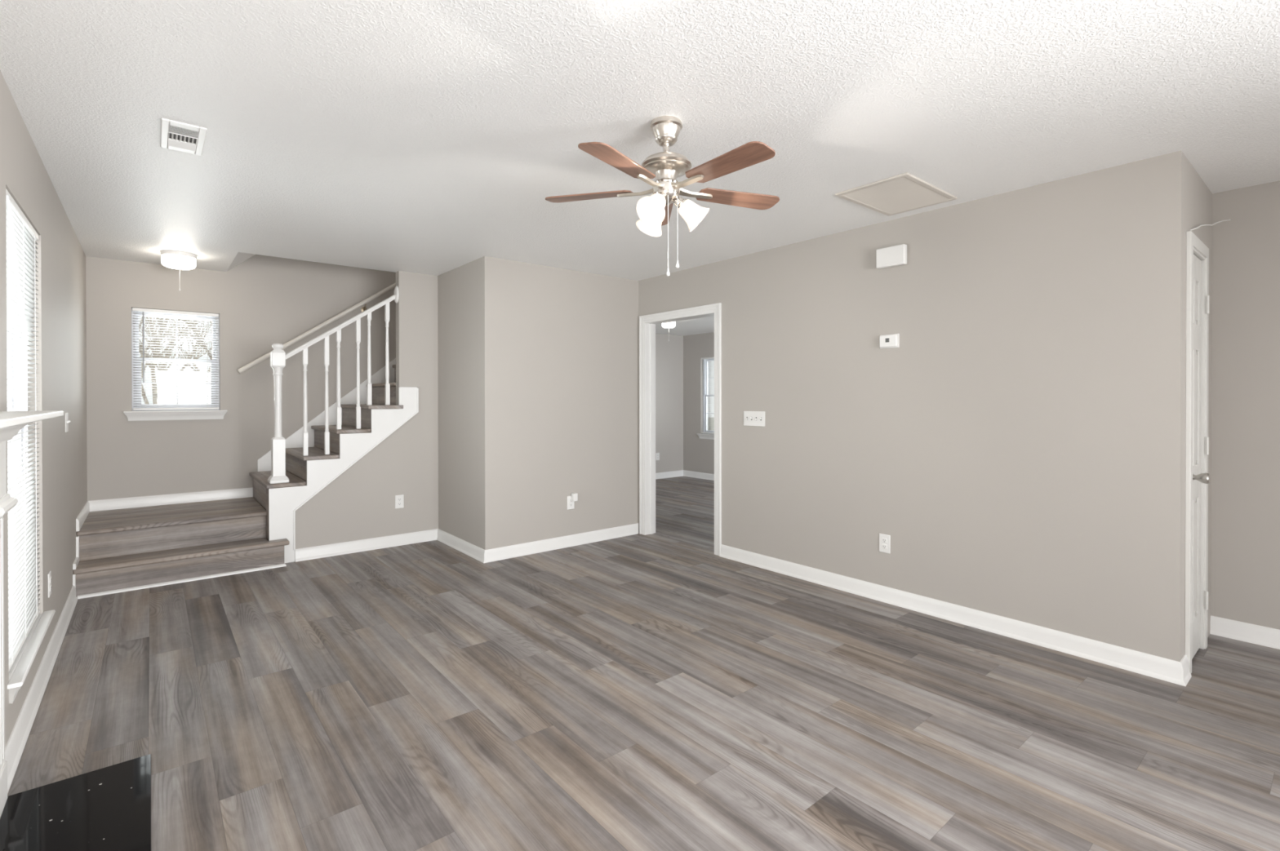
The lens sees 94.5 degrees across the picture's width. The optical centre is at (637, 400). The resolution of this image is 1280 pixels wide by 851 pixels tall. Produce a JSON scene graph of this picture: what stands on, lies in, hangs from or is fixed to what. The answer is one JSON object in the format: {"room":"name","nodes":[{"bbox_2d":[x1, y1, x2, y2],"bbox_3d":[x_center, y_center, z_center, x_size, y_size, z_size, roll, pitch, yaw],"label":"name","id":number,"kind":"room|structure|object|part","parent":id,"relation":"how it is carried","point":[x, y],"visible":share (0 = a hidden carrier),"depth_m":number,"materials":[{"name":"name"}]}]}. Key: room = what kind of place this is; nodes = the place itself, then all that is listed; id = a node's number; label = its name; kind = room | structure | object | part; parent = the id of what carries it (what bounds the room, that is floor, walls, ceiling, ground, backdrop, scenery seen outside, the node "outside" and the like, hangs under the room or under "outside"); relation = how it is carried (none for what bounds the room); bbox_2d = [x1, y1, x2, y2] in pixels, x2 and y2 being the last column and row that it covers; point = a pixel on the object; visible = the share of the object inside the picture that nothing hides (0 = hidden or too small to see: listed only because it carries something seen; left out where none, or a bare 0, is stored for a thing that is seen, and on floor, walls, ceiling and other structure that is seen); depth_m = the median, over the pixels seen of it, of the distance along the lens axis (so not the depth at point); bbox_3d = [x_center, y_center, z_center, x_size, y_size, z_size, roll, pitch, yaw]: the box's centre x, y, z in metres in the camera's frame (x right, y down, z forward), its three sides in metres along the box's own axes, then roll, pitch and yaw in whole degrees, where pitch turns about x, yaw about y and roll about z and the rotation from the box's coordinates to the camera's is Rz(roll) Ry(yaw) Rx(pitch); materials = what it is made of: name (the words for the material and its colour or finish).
{"room":"living room","nodes":[
{"label":"living room","id":0,"kind":"room"},
{"bbox_2d":[0,70,87,747],"bbox_3d":[-1.421,0.090,1.004,0.130,2.440,9.755,0,0,-39],"label":"wall","id":1,"kind":"structure","parent":0,"point":[61,384],"depth_m":2.99,"materials":[{"name":"beige paint"}]},
{"bbox_2d":[6,321,55,703],"bbox_3d":[-2.553,0.157,2.417,0.165,1.855,0.935,0,0,-39],"label":"window","id":2,"kind":"structure","parent":1,"relation":"in","point":[18,673],"depth_m":2.64,"materials":[{"name":"white plastic"}]},
{"bbox_3d":[-2.600,-0.308,2.377,0.025,0.874,0.813,0,0,-39],"label":"sash","id":3,"kind":"part","parent":2,"relation":"part of","materials":[{"name":"white plastic"}]},
{"bbox_3d":[-2.581,0.540,2.395,0.003,0.830,0.749,0,0,-39],"label":"pane","id":4,"kind":"part","parent":2,"relation":"part of","materials":[{"name":"clear glass"}]},
{"bbox_3d":[-2.576,0.540,2.399,0.026,0.878,0.813,0,0,-39],"label":"sash","id":5,"kind":"part","parent":2,"relation":"part of","materials":[{"name":"white plastic"}]},
{"bbox_3d":[-2.586,0.117,2.390,0.080,1.775,0.865,0,0,-39],"label":"frame","id":6,"kind":"part","parent":2,"relation":"part of","materials":[{"name":"white plastic"}]},
{"bbox_2d":[5,188,39,671],"bbox_3d":[-2.515,0.114,2.448,0.082,1.765,0.853,0,0,-39],"label":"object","id":7,"kind":"structure","parent":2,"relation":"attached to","point":[21,237],"depth_m":2.43,"materials":[{"name":"white plastic"}]},
{"bbox_3d":[-2.341,0.120,2.194,0.029,1.723,0.002,0,0,-39],"label":"ladder cord","id":8,"kind":"part","parent":7,"relation":"part of","materials":[{"name":"white fabric"}]},
{"bbox_3d":[-2.535,0.119,2.431,0.029,1.723,0.002,0,0,-39],"label":"ladder cord","id":9,"kind":"part","parent":7,"relation":"part of","materials":[{"name":"white fabric"}]},
{"bbox_3d":[-2.535,0.988,2.435,0.022,0.016,0.849,0,0,-39],"label":"rail","id":10,"kind":"part","parent":7,"relation":"part of","materials":[{"name":"white plastic"}]},
{"bbox_3d":[-2.731,0.118,2.668,0.029,1.723,0.002,0,0,-39],"label":"ladder cord","id":11,"kind":"part","parent":7,"relation":"part of","materials":[{"name":"white fabric"}]},
{"bbox_3d":[-2.523,1.012,2.444,0.090,0.016,0.935,0,0,-39],"label":"sill","id":12,"kind":"part","parent":2,"relation":"part of","materials":[{"name":"white wood"}]},
{"bbox_2d":[4,501,89,793],"bbox_3d":[-3.221,1.055,3.321,0.024,0.491,3.635,0,0,-39],"label":"baseboard","id":13,"kind":"structure","parent":1,"relation":"attached to","point":[15,747],"depth_m":2.62,"materials":[{"name":"white wood"}]},
{"bbox_2d":[47,571,51,598],"bbox_3d":[-2.920,0.915,2.942,0.009,0.118,0.074,0,0,-39],"label":"outlet","id":14,"kind":"object","parent":1,"relation":"attached to","point":[49,575],"visible":1,"depth_m":2.92,"materials":[{"name":"white plastic"}]},
{"bbox_2d":[64,413,70,432],"bbox_3d":[-3.432,0.135,3.568,0.019,0.116,0.116,0,0,-39],"label":"light switch","id":15,"kind":"object","parent":1,"relation":"attached to","point":[66,415],"visible":1,"depth_m":3.53,"materials":[{"name":"white plastic"}]},
{"bbox_2d":[85,254,395,506],"bbox_3d":[-2.498,-1.314,6.343,4.996,5.200,0.130,0,0,-39],"label":"wall","id":16,"kind":"structure","parent":0,"point":[262,302],"depth_m":5.30,"materials":[{"name":"beige paint"}]},
{"bbox_2d":[88,487,253,511],"bbox_3d":[-3.948,0.846,5.066,1.118,0.086,0.015,0,0,-39],"label":"baseboard","id":17,"kind":"structure","parent":16,"relation":"attached to","point":[193,497],"depth_m":5.03,"materials":[{"name":"white wood"}]},
{"bbox_2d":[123,307,227,421],"bbox_3d":[-3.968,-0.299,5.104,0.698,0.939,0.174,0,0,-39],"label":"window","id":18,"kind":"structure","parent":16,"relation":"in","point":[148,415],"depth_m":5.08,"materials":[{"name":"white plastic"}]},
{"bbox_2d":[132,307,218,410],"bbox_3d":[-3.952,-0.342,5.085,0.586,0.849,0.041,0,0,-39],"label":"window blind","id":19,"kind":"object","parent":18,"relation":"attached to","point":[137,309],"visible":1,"depth_m":5.08,"materials":[{"name":"white plastic"}]},
{"bbox_3d":[-3.956,0.074,5.091,0.582,0.016,0.022,0,0,-39],"label":"rail","id":20,"kind":"part","parent":19,"relation":"part of","materials":[{"name":"white plastic"}]},
{"bbox_3d":[-3.956,-0.337,5.090,0.002,0.807,0.029,0,0,-39],"label":"ladder cord","id":21,"kind":"part","parent":19,"relation":"part of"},
{"bbox_3d":[-3.793,-0.338,5.224,0.002,0.807,0.029,0,0,-39],"label":"ladder cord","id":22,"kind":"part","parent":19,"relation":"part of","materials":[{"name":"white fabric"}]},
{"bbox_3d":[-4.009,-0.535,5.152,0.546,0.416,0.025,0,0,-39],"label":"sash","id":23,"kind":"part","parent":18,"relation":"part of","materials":[{"name":"white plastic"}]},
{"bbox_3d":[-3.944,0.098,5.077,0.698,0.016,0.099,0,0,-39],"label":"sill","id":24,"kind":"part","parent":18,"relation":"part of","materials":[{"name":"white wood"}]},
{"bbox_3d":[-3.990,-0.145,5.131,0.546,0.420,0.026,0,0,-39],"label":"sash","id":25,"kind":"part","parent":18,"relation":"part of","materials":[{"name":"white plastic"}]},
{"bbox_2d":[237,282,395,373],"bbox_3d":[-2.759,-0.994,5.991,2.155,1.503,0.084,0,0,-39],"label":"wall handrail","id":26,"kind":"object","parent":16,"relation":"attached to","point":[386,290],"visible":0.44,"depth_m":5.72,"materials":[{"name":"beige paint"}]},
{"bbox_2d":[226,252,254,271],"bbox_3d":[-1.769,-2.553,6.254,4.175,2.799,1.125,0,0,-39],"label":"ceiling","id":27,"kind":"structure","parent":0,"point":[241,257],"depth_m":5.10,"materials":[{"name":"paint"}]},
{"bbox_2d":[295,271,438,549],"bbox_3d":[-1.772,0.069,5.602,2.905,2.440,0.090,0,0,-39],"label":"wall","id":28,"kind":"structure","parent":0,"point":[359,504],"depth_m":5.29,"materials":[{"name":"beige paint"}]},
{"bbox_2d":[294,528,437,562],"bbox_3d":[-2.289,1.243,5.108,1.169,0.097,0.024,0,0,-39],"label":"baseboard","id":29,"kind":"structure","parent":28,"relation":"attached to","point":[362,545],"depth_m":5.06,"materials":[{"name":"white wood"}]},
{"bbox_2d":[395,494,404,508],"bbox_3d":[-2.113,0.903,5.261,0.074,0.118,0.009,0,0,-39],"label":"outlet","id":30,"kind":"object","parent":28,"relation":"attached to","point":[399,500],"visible":1,"depth_m":5.26,"materials":[{"name":"white plastic"}]},
{"bbox_2d":[437,256,498,550],"bbox_3d":[-1.485,0.071,5.135,0.115,2.440,0.996,0,0,-39],"label":"wall","id":31,"kind":"structure","parent":0,"point":[468,293],"depth_m":4.94,"materials":[{"name":"beige paint"}]},
{"bbox_2d":[436,528,484,563],"bbox_3d":[-1.530,1.243,5.087,0.024,0.097,1.020,0,0,-39],"label":"baseboard","id":32,"kind":"structure","parent":31,"relation":"attached to","point":[468,548],"depth_m":5.04,"materials":[{"name":"white wood"}]},
{"bbox_2d":[497,257,638,547],"bbox_3d":[-0.593,0.070,5.298,1.472,2.440,0.115,0,0,-39],"label":"wall","id":33,"kind":"structure","parent":0,"point":[568,340],"depth_m":5.18,"materials":[{"name":"beige paint"}]},
{"bbox_2d":[484,523,638,563],"bbox_3d":[-0.601,1.242,5.206,1.611,0.097,0.024,0,0,-39],"label":"baseboard","id":34,"kind":"structure","parent":33,"relation":"attached to","point":[549,544],"depth_m":5.13,"materials":[{"name":"white wood"}]},
{"bbox_2d":[567,496,574,510],"bbox_3d":[-0.586,0.906,5.226,0.074,0.118,0.009,0,0,-39],"label":"outlet","id":35,"kind":"object","parent":33,"relation":"attached to","point":[571,504],"visible":0.98,"depth_m":5.22,"materials":[{"name":"white plastic"}]},
{"bbox_2d":[571,493,577,501],"bbox_3d":[-0.554,0.856,5.221,0.045,0.068,0.041,0,0,-39],"label":"plug adapter","id":36,"kind":"object","parent":35,"relation":"attached to","point":[574,495],"visible":1,"depth_m":5.21,"materials":[{"name":"white plastic"}]},
{"bbox_2d":[0,0,1279,280],"bbox_3d":[0.567,-1.189,2.548,5.220,0.100,9.825,0,0,-39],"label":"ceiling","id":37,"kind":"structure","parent":0,"point":[429,137],"depth_m":2.30,"materials":[{"name":"paint"}]},
{"bbox_2d":[160,249,196,291],"bbox_3d":[-3.582,-1.000,4.624,0.224,0.290,0.224,0,0,-39],"label":"drum ceiling light","id":38,"kind":"object","parent":37,"relation":"attached to","point":[175,260],"visible":1,"depth_m":4.55,"materials":[{"name":"white glass"}]},
{"bbox_3d":[-3.582,-1.072,4.624,0.216,0.086,0.216,0,0,-39],"label":"drum glass","id":39,"kind":"part","parent":38,"relation":"part of","materials":[{"name":"white glass"}]},
{"bbox_2d":[160,118,207,155],"bbox_3d":[-1.964,-1.132,2.559,0.150,0.009,0.345,0,0,-39],"label":"ceiling vent","id":40,"kind":"object","parent":37,"relation":"in","point":[175,135],"visible":1,"depth_m":2.54,"materials":[{"name":"white plastic"}]},
{"bbox_2d":[545,115,779,276],"bbox_3d":[0.143,-0.818,2.398,1.016,0.639,0.972,0,0,-39],"label":"ceiling fan","id":41,"kind":"object","parent":37,"relation":"hanging from","point":[654,211],"visible":1,"depth_m":2.37,"materials":[{"name":"brown wood"}]},
{"bbox_3d":[-0.204,-0.866,2.516,0.380,0.025,0.123,0,0,15],"label":"blade","id":42,"kind":"part","parent":41,"relation":"part of","materials":[{"name":"brown wood"}]},
{"bbox_3d":[-0.064,-0.864,2.148,0.123,0.025,0.380,0,0,33],"label":"blade","id":43,"kind":"part","parent":41,"relation":"part of","materials":[{"name":"brown wood"}]},
{"bbox_3d":[0.000,-0.864,2.459,0.174,0.028,0.047,0,0,15],"label":"blade arm","id":44,"kind":"part","parent":41,"relation":"part of","materials":[{"name":"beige metal"}]},
{"bbox_3d":[0.065,-0.758,2.529,0.121,0.128,0.128,0,0,-39],"label":"lamp shade","id":45,"kind":"part","parent":41,"relation":"part of","materials":[{"name":"white glass"}]},
{"bbox_3d":[0.053,-0.864,2.325,0.047,0.028,0.174,0,0,33],"label":"blade arm","id":46,"kind":"part","parent":41,"relation":"part of","materials":[{"name":"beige metal"}]},
{"bbox_3d":[0.068,-0.757,2.323,0.128,0.128,0.117,0,0,-39],"label":"lamp shade","id":47,"kind":"part","parent":41,"relation":"part of","materials":[{"name":"white glass"}]},
{"bbox_3d":[0.072,-0.771,2.340,0.065,0.065,0.047,0,0,-39],"label":"bulb","id":48,"kind":"part","parent":41,"relation":"part of","materials":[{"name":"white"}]},
{"bbox_3d":[0.102,-0.867,2.763,0.123,0.025,0.380,0,0,-3],"label":"blade","id":49,"kind":"part","parent":41,"relation":"part of","materials":[{"name":"brown wood"}]},
{"bbox_3d":[0.124,-0.675,2.376,0.003,0.296,0.003,0,0,-39],"label":"pull chain","id":50,"kind":"part","parent":41,"relation":"part of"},
{"bbox_3d":[0.198,-0.864,2.334,0.047,0.028,0.174,0,0,-39],"label":"blade arm","id":51,"kind":"part","parent":41,"relation":"part of","materials":[{"name":"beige metal"}]},
{"bbox_3d":[0.240,-0.758,2.427,0.127,0.128,0.123,0,0,-39],"label":"lamp shade","id":52,"kind":"part","parent":41,"relation":"part of","materials":[{"name":"white glass"}]},
{"bbox_3d":[0.234,-0.865,2.474,0.174,0.028,0.047,0,0,-21],"label":"blade arm","id":53,"kind":"part","parent":41,"relation":"part of","materials":[{"name":"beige metal"}]},
{"bbox_3d":[0.329,-0.865,2.167,0.123,0.025,0.380,0,0,-39],"label":"blade","id":54,"kind":"part","parent":41,"relation":"part of","materials":[{"name":"brown wood"}]},
{"bbox_3d":[0.432,-0.867,2.548,0.380,0.025,0.123,0,0,-21],"label":"blade","id":55,"kind":"part","parent":41,"relation":"part of","materials":[{"name":"brown wood"}]},
{"bbox_2d":[835,172,957,216],"bbox_3d":[1.449,-1.137,3.302,0.590,0.012,0.406,0,0,-39],"label":"attic hatch","id":56,"kind":"object","parent":37,"relation":"in","point":[904,192],"visible":1,"depth_m":3.27,"materials":[{"name":"beige paint"}]},
{"bbox_2d":[7,476,1279,850],"bbox_3d":[1.211,1.396,3.654,7.700,0.200,10.700,0,0,-39],"label":"floor","id":57,"kind":"structure","parent":0,"point":[660,691],"depth_m":2.42,"materials":[{"name":"grey laminate"}]},
{"bbox_2d":[0,410,63,817],"bbox_3d":[-1.484,0.675,1.308,0.155,1.268,1.960,0,0,-39],"label":"fireplace mantel","id":58,"kind":"object","parent":57,"relation":"on","point":[11,422],"visible":1,"depth_m":1.87,"materials":[{"name":"white paint"}]},
{"bbox_3d":[-1.500,0.099,1.279,0.098,0.068,1.896,0,0,-39],"label":"crown moulding","id":59,"kind":"part","parent":58,"relation":"part of","materials":[{"name":"white paint"}]},
{"bbox_2d":[0,410,63,429],"bbox_3d":[-1.484,0.053,1.305,0.155,0.024,1.960,0,0,-39],"label":"shelf","id":60,"kind":"object","parent":58,"relation":"attached to","point":[7,419],"depth_m":1.59,"materials":[{"name":"white paint"}]},
{"bbox_2d":[0,754,151,850],"bbox_3d":[-1.367,1.303,1.379,0.362,0.011,1.738,0,0,-39],"label":"hearth slab","id":61,"kind":"object","parent":57,"relation":"on","point":[107,809],"visible":1,"depth_m":1.85,"materials":[{"name":"black stone"}]},
{"bbox_2d":[72,358,418,599],"bbox_3d":[-2.619,-0.058,5.425,3.635,2.697,1.138,0,0,-39],"label":"staircase","id":62,"kind":"structure","parent":57,"relation":"on","point":[134,548],"depth_m":4.60,"materials":[{"name":"brown wood"}]},
{"bbox_3d":[-3.198,1.288,4.241,1.186,0.018,0.017,0,0,-39],"label":"shoe moulding","id":63,"kind":"part","parent":62,"relation":"part of","materials":[{"name":"white wood"}]},
{"bbox_2d":[267,286,399,484],"bbox_3d":[-2.540,-0.180,4.999,0.987,1.676,0.140,0,0,-39],"label":"stair railing","id":64,"kind":"object","parent":62,"relation":"on","point":[278,357],"visible":1,"depth_m":4.94,"materials":[{"name":"white wood"}]},
{"bbox_3d":[-2.871,0.103,4.731,0.092,1.112,0.092,0,0,-39],"label":"newel post","id":65,"kind":"part","parent":64,"relation":"part of","materials":[{"name":"white wood"}]},
{"bbox_3d":[-2.503,-0.636,5.031,0.875,0.633,0.060,0,0,-39],"label":"handrail","id":66,"kind":"part","parent":64,"relation":"part of","materials":[{"name":"white wood"}]},
{"bbox_2d":[655,333,683,473],"bbox_3d":[-0.416,0.052,8.981,3.247,2.440,0.100,0,0,-39],"label":"wall","id":67,"kind":"structure","parent":0,"point":[668,354],"depth_m":9.69,"materials":[{"name":"beige paint"}]},
{"bbox_2d":[655,453,659,460],"bbox_3d":[0.330,0.909,9.527,0.074,0.118,0.009,0,0,-39],"label":"outlet","id":68,"kind":"object","parent":67,"relation":"attached to","point":[657,455],"visible":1,"depth_m":9.52,"materials":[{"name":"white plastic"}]},
{"bbox_2d":[655,470,683,479],"bbox_3d":[-0.426,1.224,8.898,3.117,0.097,0.024,0,0,-39],"label":"baseboard","id":69,"kind":"structure","parent":67,"relation":"attached to","point":[674,473],"depth_m":9.67,"materials":[{"name":"white wood"}]},
{"bbox_2d":[655,315,714,336],"bbox_3d":[1.210,-1.105,7.011,3.267,0.090,5.303,0,0,-39],"label":"ceiling","id":70,"kind":"structure","parent":0,"point":[702,325],"depth_m":8.71,"materials":[{"name":"paint"}]},
{"bbox_2d":[662,321,675,341],"bbox_3d":[0.411,-0.918,7.764,0.184,0.290,0.184,0,0,-39],"label":"drum ceiling light","id":71,"kind":"object","parent":70,"relation":"hanging from","point":[668,325],"visible":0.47,"depth_m":7.70,"materials":[{"name":"white plastic"}]},
{"bbox_3d":[0.411,-0.990,7.763,0.177,0.086,0.177,0,0,-39],"label":"drum glass","id":72,"kind":"part","parent":71,"relation":"part of","materials":[{"name":"white glass"}]},
{"bbox_2d":[683,332,714,474],"bbox_3d":[2.455,0.055,7.942,0.130,2.440,5.153,0,0,-39],"label":"wall","id":73,"kind":"structure","parent":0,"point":[698,454],"depth_m":9.68,"materials":[{"name":"beige paint"}]},
{"bbox_2d":[683,470,714,480],"bbox_3d":[2.365,1.226,7.937,0.024,0.097,5.053,0,0,-39],"label":"baseboard","id":74,"kind":"structure","parent":73,"relation":"attached to","point":[686,473],"depth_m":9.59,"materials":[{"name":"white wood"}]},
{"bbox_2d":[697,359,714,439],"bbox_3d":[1.344,-0.030,9.255,0.169,1.310,0.995,0,0,-39],"label":"window","id":75,"kind":"structure","parent":73,"relation":"attached to","point":[705,405],"depth_m":9.57,"materials":[{"name":"white plastic"}]},
{"bbox_3d":[1.315,0.553,9.234,0.094,0.016,0.995,0,0,-39],"label":"sill","id":76,"kind":"part","parent":75,"relation":"part of","materials":[{"name":"white wood"}]},
{"bbox_3d":[1.378,-0.070,9.284,0.080,1.230,0.895,0,0,-39],"label":"frame","id":77,"kind":"part","parent":75,"relation":"part of","materials":[{"name":"white plastic"}]},
{"bbox_3d":[1.369,0.216,9.277,0.026,0.605,0.843,0,0,-39],"label":"sash","id":78,"kind":"part","parent":75,"relation":"part of","materials":[{"name":"white plastic"}]},
{"bbox_3d":[1.374,0.216,9.281,0.003,0.557,0.779,0,0,-39],"label":"pane","id":79,"kind":"part","parent":75,"relation":"part of","materials":[{"name":"clear glass"}]},
{"bbox_3d":[1.391,-0.359,9.293,0.025,0.601,0.843,0,0,-39],"label":"sash","id":80,"kind":"part","parent":75,"relation":"part of","materials":[{"name":"white plastic"}]},
{"bbox_3d":[1.397,-0.359,9.297,0.003,0.553,0.811,0,0,-39],"label":"pane","id":81,"kind":"part","parent":75,"relation":"part of","materials":[{"name":"clear glass"}]},
{"bbox_2d":[701,356,714,434],"bbox_3d":[1.323,-0.073,9.238,0.041,1.220,0.883,0,0,-39],"label":"window blind","id":82,"kind":"object","parent":73,"relation":"attached to","point":[713,357],"visible":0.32,"depth_m":9.48,"materials":[{"name":"white plastic"}]},
{"bbox_2d":[638,151,1186,662],"bbox_3d":[0.393,0.069,5.350,0.115,2.440,6.739,0,0,-39],"label":"wall","id":83,"kind":"structure","parent":0,"point":[1020,450],"depth_m":3.35,"materials":[{"name":"beige paint"}]},
{"bbox_2d":[639,302,721,556],"bbox_3d":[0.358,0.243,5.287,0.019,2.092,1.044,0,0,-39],"label":"trim","id":84,"kind":"structure","parent":83,"relation":"attached to","point":[715,307],"depth_m":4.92,"materials":[{"name":"white wood"}]},
{"bbox_2d":[743,411,764,426],"bbox_3d":[0.916,0.145,4.607,0.020,0.114,0.201,0,0,-39],"label":"light switch","id":85,"kind":"object","parent":83,"relation":"attached to","point":[750,418],"visible":1,"depth_m":4.60,"materials":[{"name":"white plastic"}]},
{"bbox_2d":[879,533,890,553],"bbox_3d":[1.589,0.922,3.801,0.009,0.118,0.074,0,0,-39],"label":"outlet","id":86,"kind":"object","parent":83,"relation":"attached to","point":[884,540],"visible":1,"depth_m":3.80,"materials":[{"name":"white plastic"}]},
{"bbox_2d":[881,544,887,549],"bbox_3d":[1.587,0.942,3.800,0.004,0.030,0.034,0,0,-39],"label":"receptacle","id":87,"kind":"object","parent":86,"relation":"attached to","point":[883,546],"depth_m":3.80,"materials":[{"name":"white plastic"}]},
{"bbox_2d":[881,537,887,543],"bbox_3d":[1.587,0.902,3.799,0.004,0.030,0.034,0,0,-39],"label":"receptacle","id":88,"kind":"object","parent":86,"relation":"attached to","point":[884,540],"depth_m":3.80,"materials":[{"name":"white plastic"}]},
{"bbox_2d":[880,333,899,348],"bbox_3d":[1.600,-0.375,3.766,0.027,0.088,0.125,0,0,-39],"label":"thermostat","id":89,"kind":"object","parent":83,"relation":"attached to","point":[886,341],"visible":1,"depth_m":3.75,"materials":[{"name":"white plastic"}]},
{"bbox_2d":[875,244,906,269],"bbox_3d":[1.607,-0.905,3.737,0.050,0.123,0.185,0,0,-39],"label":"door chime","id":90,"kind":"object","parent":83,"relation":"attached to","point":[895,255],"visible":1,"depth_m":3.71,"materials":[{"name":"white plastic"}]},
{"bbox_2d":[720,544,1185,686],"bbox_3d":[1.592,1.246,3.788,0.024,0.097,2.844,0,0,-39],"label":"baseboard","id":91,"kind":"structure","parent":83,"relation":"attached to","point":[1146,664],"depth_m":3.33,"materials":[{"name":"white wood"}]},
{"bbox_2d":[1184,157,1212,637],"bbox_3d":[2.846,0.077,3.079,0.793,2.440,0.115,0,0,-39],"label":"wall","id":92,"kind":"structure","parent":0,"point":[1198,196],"depth_m":3.15,"materials":[{"name":"beige paint"}]},
{"bbox_2d":[1180,654,1191,686],"bbox_3d":[2.535,1.250,2.738,0.149,0.097,0.024,0,0,-39],"label":"baseboard","id":93,"kind":"structure","parent":92,"relation":"attached to","point":[1184,662],"depth_m":2.74,"materials":[{"name":"white wood"}]},
{"bbox_2d":[1184,231,1209,674],"bbox_3d":[2.772,0.251,2.974,0.521,2.092,0.184,0,0,-39],"label":"door","id":94,"kind":"structure","parent":92,"relation":"in","point":[1197,297],"depth_m":3.00,"materials":[{"name":"white paint"}]},
{"bbox_3d":[2.700,0.373,2.842,0.062,0.062,0.070,0,0,-39],"label":"knob","id":95,"kind":"part","parent":94,"relation":"part of","materials":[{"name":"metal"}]},
{"bbox_2d":[1190,219,1230,231],"bbox_3d":[2.952,-0.901,3.035,0.672,0.166,0.026,0,0,-34],"label":"cable","id":96,"kind":"object","parent":92,"relation":"attached to","point":[1227,220],"visible":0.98,"depth_m":3.02,"materials":[{"name":"white plastic"}]},
{"bbox_2d":[1210,181,1279,630],"bbox_3d":[4.376,0.081,1.933,0.115,2.440,3.829,0,0,-39],"label":"wall","id":97,"kind":"structure","parent":0,"point":[1245,551],"depth_m":3.18,"materials":[{"name":"beige paint"}]},
{"bbox_2d":[1209,615,1279,649],"bbox_3d":[3.772,1.250,2.564,0.024,0.097,1.864,0,0,-39],"label":"baseboard","id":98,"kind":"structure","parent":97,"relation":"attached to","point":[1221,627],"depth_m":3.18,"materials":[{"name":"white wood"}]},
{"label":"outside","id":99,"kind":"structure","parent":0,"visible":0},
{"bbox_2d":[711,417,714,431],"bbox_3d":[-6.611,1.896,15.931,70.000,0.200,57.000,0,0,-39],"label":"ground","id":100,"kind":"structure","parent":99,"point":[712,418],"depth_m":41.46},
{"bbox_2d":[138,316,184,404],"bbox_3d":[-9.889,-0.551,11.542,1.967,4.772,2.127,0,0,38],"label":"bare tree","id":101,"kind":"object","parent":100,"relation":"on","point":[153,365],"visible":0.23,"depth_m":11.79,"materials":[{"name":"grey plant"}]},
{"bbox_2d":[138,315,212,404],"bbox_3d":[-16.088,-1.870,20.555,3.429,7.334,3.169,0,0,21],"label":"bare tree","id":102,"kind":"object","parent":100,"relation":"on","point":[163,386],"visible":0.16,"depth_m":20.33,"materials":[{"name":"grey plant"}]},
{"bbox_2d":[171,319,212,388],"bbox_3d":[-11.930,-1.278,16.977,3.530,6.172,2.291,0,0,-1],"label":"bare tree","id":103,"kind":"object","parent":100,"relation":"on","point":[193,328],"visible":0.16,"depth_m":16.91,"materials":[{"name":"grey plant"}]}
]}

